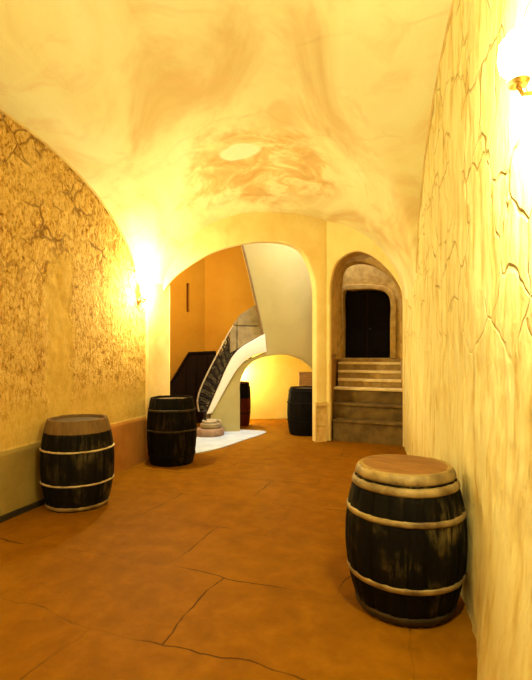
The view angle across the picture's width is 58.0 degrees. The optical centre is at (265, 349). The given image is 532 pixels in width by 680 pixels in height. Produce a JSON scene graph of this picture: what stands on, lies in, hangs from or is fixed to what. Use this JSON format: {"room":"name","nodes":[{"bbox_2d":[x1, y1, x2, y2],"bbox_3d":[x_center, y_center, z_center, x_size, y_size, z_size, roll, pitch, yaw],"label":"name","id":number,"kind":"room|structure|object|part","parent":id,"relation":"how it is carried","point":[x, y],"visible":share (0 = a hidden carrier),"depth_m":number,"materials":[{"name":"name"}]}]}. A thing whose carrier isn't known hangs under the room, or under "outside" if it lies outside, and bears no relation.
{"room":"wine cellar","nodes":[
{"label":"wine cellar","id":0,"kind":"room"},
{"bbox_2d":[0,112,146,515],"bbox_3d":[-3.200,-0.620,3.290,0.314,4.600,9.389,0,0,17],"label":"wall","id":1,"kind":"structure","parent":0,"point":[73,323],"depth_m":5.48,"materials":[{"name":"paint"}]},
{"bbox_2d":[0,499,44,522],"bbox_3d":[-3.338,1.655,2.267,0.061,0.066,6.542,0,0,17],"label":"baseboard","id":2,"kind":"structure","parent":1,"relation":"attached to","point":[39,503],"depth_m":4.93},
{"bbox_2d":[0,109,137,272],"bbox_3d":[-2.695,-1.755,4.447,0.032,1.262,5.492,0,0,17],"label":"trim","id":3,"kind":"structure","parent":1,"relation":"attached to","point":[1,111],"depth_m":5.81,"materials":[{"name":"brown paint"}]},
{"bbox_2d":[138,287,149,302],"bbox_3d":[-1.799,-0.812,7.096,0.160,0.245,0.120,0,0,14],"label":"wall sconce","id":4,"kind":"object","parent":1,"relation":"attached to","point":[145,292],"visible":1,"depth_m":7.06,"materials":[{"name":"white glass"}]},
{"bbox_3d":[-1.780,-0.853,7.091,0.120,0.165,0.120,0,0,15],"label":"glass globe","id":5,"kind":"part","parent":4,"relation":"part of","materials":[{"name":"beige glass"}]},
{"bbox_2d":[146,420,149,460],"bbox_3d":[-1.710,1.380,7.630,0.069,0.624,0.745,0,0,17],"label":"trim","id":6,"kind":"structure","parent":1,"relation":"attached to","point":[147,455],"depth_m":7.29,"materials":[{"name":"brown paint"}]},
{"bbox_2d":[145,280,169,417],"bbox_3d":[-1.717,0.180,7.632,0.054,3.024,0.705,0,0,17],"label":"trim","id":7,"kind":"structure","parent":1,"relation":"attached to","point":[157,306],"depth_m":7.59,"materials":[{"name":"beige paint"}]},
{"bbox_2d":[170,258,204,380],"bbox_3d":[-2.650,-1.420,11.384,2.558,6.200,0.200,0,0,-33],"label":"wall","id":8,"kind":"structure","parent":0,"point":[187,329],"depth_m":11.74,"materials":[{"name":"orange paint"}]},
{"bbox_2d":[0,0,451,299],"bbox_3d":[-0.742,-1.755,3.599,4.768,2.070,11.196,0,0,14],"label":"ceiling","id":9,"kind":"structure","parent":0,"point":[183,117],"depth_m":4.93,"materials":[{"name":"paint"}]},
{"bbox_2d":[205,246,260,354],"bbox_3d":[1.175,-1.420,12.449,5.470,6.200,0.200,0,0,-7],"label":"wall","id":10,"kind":"structure","parent":0,"point":[228,292],"depth_m":12.06,"materials":[{"name":"orange paint"}]},
{"bbox_2d":[0,418,477,679],"bbox_3d":[-0.400,1.680,5.100,9.200,0.001,17.000,0,0,0],"label":"floor","id":11,"kind":"structure","parent":0,"point":[230,563],"depth_m":3.45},
{"bbox_2d":[39,414,114,512],"bbox_3d":[-2.056,1.210,5.250,0.767,0.945,0.767,0,0,27],"label":"barrel","id":12,"kind":"object","parent":11,"relation":"on","point":[77,456],"visible":1,"depth_m":4.95,"materials":[{"name":"brown wood"}]},
{"bbox_2d":[146,395,197,466],"bbox_3d":[-1.410,1.192,7.200,0.760,0.981,0.759,0,0,-11],"label":"barrel","id":13,"kind":"object","parent":11,"relation":"on","point":[171,429],"visible":1,"depth_m":6.90,"materials":[{"name":"brown wood"}]},
{"bbox_2d":[170,351,218,422],"bbox_3d":[-1.778,0.850,11.325,1.486,1.661,0.740,0,0,-6],"label":"enclosure","id":14,"kind":"object","parent":11,"relation":"on","point":[188,379],"visible":0.37,"depth_m":11.00,"materials":[{"name":"brown wood"}]},
{"bbox_3d":[-1.815,0.611,10.979,1.338,1.185,0.060,0,0,-6],"label":"cap rail","id":15,"kind":"part","parent":14,"relation":"part of","materials":[{"name":"brown wood"}]},
{"bbox_2d":[195,429,265,453],"bbox_3d":[-1.113,1.674,9.040,1.386,0.012,2.526,0,0,28],"label":"landing slab","id":16,"kind":"object","parent":11,"relation":"on","point":[203,444],"visible":0.53,"depth_m":8.95,"materials":[{"name":"stone"}]},
{"bbox_2d":[197,325,266,436],"bbox_3d":[-0.742,0.419,9.921,1.494,2.522,1.414,0,0,-9],"label":"staircase","id":17,"kind":"structure","parent":16,"relation":"on","point":[228,363],"depth_m":9.83,"materials":[{"name":"white paint"}]},
{"bbox_3d":[-1.017,0.339,9.875,0.811,1.843,0.032,0,0,-9],"label":"handrail","id":18,"kind":"part","parent":17,"relation":"part of","materials":[{"name":"black metal"}]},
{"bbox_3d":[-0.890,0.594,9.895,0.679,1.324,0.028,0,0,-9],"label":"rail","id":19,"kind":"part","parent":17,"relation":"part of","materials":[{"name":"beige paint"}]},
{"bbox_2d":[240,381,250,425],"bbox_3d":[-0.582,1.195,10.750,0.483,0.976,0.483,0,0,28],"label":"barrel","id":20,"kind":"object","parent":11,"relation":"on","point":[245,394],"visible":0.5,"depth_m":10.56,"materials":[{"name":"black wood"}]},
{"bbox_2d":[287,386,311,435],"bbox_3d":[0.806,1.215,9.670,0.772,0.935,0.772,0,0,-17],"label":"barrel","id":21,"kind":"object","parent":11,"relation":"on","point":[299,403],"visible":0.64,"depth_m":9.35,"materials":[{"name":"black wood"}]},
{"bbox_2d":[298,372,311,385],"bbox_3d":[0.977,1.091,10.900,0.480,1.178,0.420,0,0,0],"label":"wooden crate","id":22,"kind":"object","parent":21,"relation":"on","point":[304,378],"visible":0.24,"depth_m":10.70,"materials":[{"name":"brown wood"}]},
{"bbox_2d":[333,359,402,445],"bbox_3d":[1.982,0.929,9.203,1.435,1.501,1.242,0,0,24],"label":"stone steps","id":23,"kind":"structure","parent":11,"relation":"on","point":[368,395],"depth_m":8.95,"materials":[{"name":"beige stone"}]},
{"bbox_3d":[2.107,0.209,9.720,1.243,0.060,0.170,0,0,24],"label":"sill","id":24,"kind":"part","parent":23,"relation":"part of","materials":[{"name":"stone"}]},
{"bbox_2d":[345,454,467,627],"bbox_3d":[0.921,1.215,3.188,0.770,0.936,0.768,0,0,33],"label":"barrel","id":25,"kind":"object","parent":11,"relation":"on","point":[406,533],"visible":1,"depth_m":2.89,"materials":[{"name":"brown wood"}]},
{"bbox_2d":[163,212,325,440],"bbox_3d":[-0.481,-0.620,8.315,3.390,4.600,0.173,0,0,-22],"label":"archway","id":26,"kind":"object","parent":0,"point":[305,234],"depth_m":8.59,"materials":[{"name":"beige paint"}]},
{"bbox_2d":[315,402,327,441],"bbox_3d":[1.013,1.320,8.793,0.240,0.739,0.060,0,0,-22],"label":"trim","id":27,"kind":"structure","parent":26,"relation":"attached to","point":[320,407],"depth_m":8.79,"materials":[{"name":"yellow stone"}]},
{"bbox_2d":[210,243,311,431],"bbox_3d":[0.243,-1.285,10.090,2.872,5.930,0.221,0,0,-9],"label":"wall","id":28,"kind":"structure","parent":0,"point":[280,277],"depth_m":9.97,"materials":[{"name":"beige paint"}]},
{"bbox_2d":[230,305,261,352],"bbox_3d":[-0.419,-0.437,10.018,0.675,0.997,0.140,0,0,-9],"label":"stone parapet","id":29,"kind":"object","parent":28,"relation":"attached to","point":[246,328],"visible":0.94,"depth_m":9.95,"materials":[{"name":"beige stone"}]},
{"bbox_2d":[241,245,263,334],"bbox_3d":[-0.301,-1.294,9.883,0.635,2.675,0.044,0,0,-9],"label":"trim","id":30,"kind":"structure","parent":28,"relation":"attached to","point":[243,249],"depth_m":9.87,"materials":[{"name":"beige paint"}]},
{"bbox_2d":[241,353,311,418],"bbox_3d":[0.293,0.730,11.808,2.758,1.900,0.100,0,0,-9],"label":"wall","id":31,"kind":"structure","parent":0,"point":[270,378],"depth_m":11.73,"materials":[{"name":"yellow paint"}]},
{"bbox_2d":[331,289,337,439],"bbox_3d":[1.260,-0.320,9.591,0.250,4.000,1.255,0,0,14],"label":"wall","id":32,"kind":"structure","parent":0,"point":[334,362],"depth_m":9.08,"materials":[{"name":"brown paint"}]},
{"bbox_2d":[326,221,403,446],"bbox_3d":[1.844,-0.620,8.606,1.639,4.600,0.120,0,0,24],"label":"wall","id":33,"kind":"structure","parent":0,"point":[341,240],"depth_m":8.79,"materials":[{"name":"beige paint"}]},
{"bbox_2d":[338,264,399,361],"bbox_3d":[2.325,-0.420,9.859,2.679,4.200,0.300,0,0,24],"label":"wall","id":34,"kind":"structure","parent":0,"point":[359,273],"depth_m":9.78,"materials":[{"name":"stone"}]},
{"bbox_2d":[342,284,396,357],"bbox_3d":[2.100,-0.585,9.866,1.165,1.524,0.250,0,0,24],"label":"door","id":35,"kind":"structure","parent":34,"relation":"in","point":[371,315],"depth_m":9.91,"materials":[{"name":"wood"}]},
{"bbox_3d":[1.871,-0.829,10.050,0.314,0.632,0.030,0,0,24],"label":"panel","id":36,"kind":"part","parent":35,"relation":"part of","materials":[{"name":"black wood"}]},
{"bbox_3d":[1.871,-0.168,10.050,0.314,0.430,0.030,0,0,24],"label":"panel","id":37,"kind":"part","parent":35,"relation":"part of","materials":[{"name":"black wood"}]},
{"bbox_3d":[2.344,-0.829,9.840,0.336,0.632,0.030,0,0,24],"label":"panel","id":38,"kind":"part","parent":35,"relation":"part of","materials":[{"name":"black wood"}]},
{"bbox_3d":[2.344,-0.168,9.840,0.336,0.430,0.030,0,0,24],"label":"panel","id":39,"kind":"part","parent":35,"relation":"part of","materials":[{"name":"black wood"}]},
{"bbox_2d":[400,296,402,388],"bbox_3d":[2.678,-0.320,9.012,0.250,4.000,1.264,0,0,12],"label":"wall","id":40,"kind":"structure","parent":0,"point":[401,361],"depth_m":8.83,"materials":[{"name":"beige paint"}]},
{"bbox_2d":[332,252,401,359],"bbox_3d":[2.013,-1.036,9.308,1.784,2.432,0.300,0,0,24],"label":"trim","id":41,"kind":"structure","parent":40,"relation":"attached to","point":[361,259],"depth_m":9.38,"materials":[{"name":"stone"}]},
{"bbox_2d":[403,0,531,679],"bbox_3d":[1.351,-0.620,2.919,0.411,4.600,10.959,0,0,12],"label":"wall","id":42,"kind":"structure","parent":0,"point":[468,308],"depth_m":2.62,"materials":[{"name":"paint"}]},
{"bbox_2d":[416,0,454,272],"bbox_3d":[1.358,-1.772,3.430,0.028,1.584,5.551,0,0,12],"label":"trim","id":43,"kind":"structure","parent":42,"relation":"attached to","point":[452,4],"depth_m":4.77,"materials":[{"name":"brown paint"}]},
{"bbox_2d":[497,27,531,95],"bbox_3d":[0.895,-0.993,1.669,0.166,0.245,0.132,0,0,14],"label":"wall sconce","id":44,"kind":"object","parent":42,"relation":"attached to","point":[514,61],"visible":1,"depth_m":1.64,"materials":[{"name":"white glass"}]},
{"bbox_3d":[0.921,-0.904,1.662,0.102,0.044,0.016,0,0,15],"label":"arm","id":45,"kind":"part","parent":44,"relation":"part of","materials":[{"name":"gold metal"}]}
]}

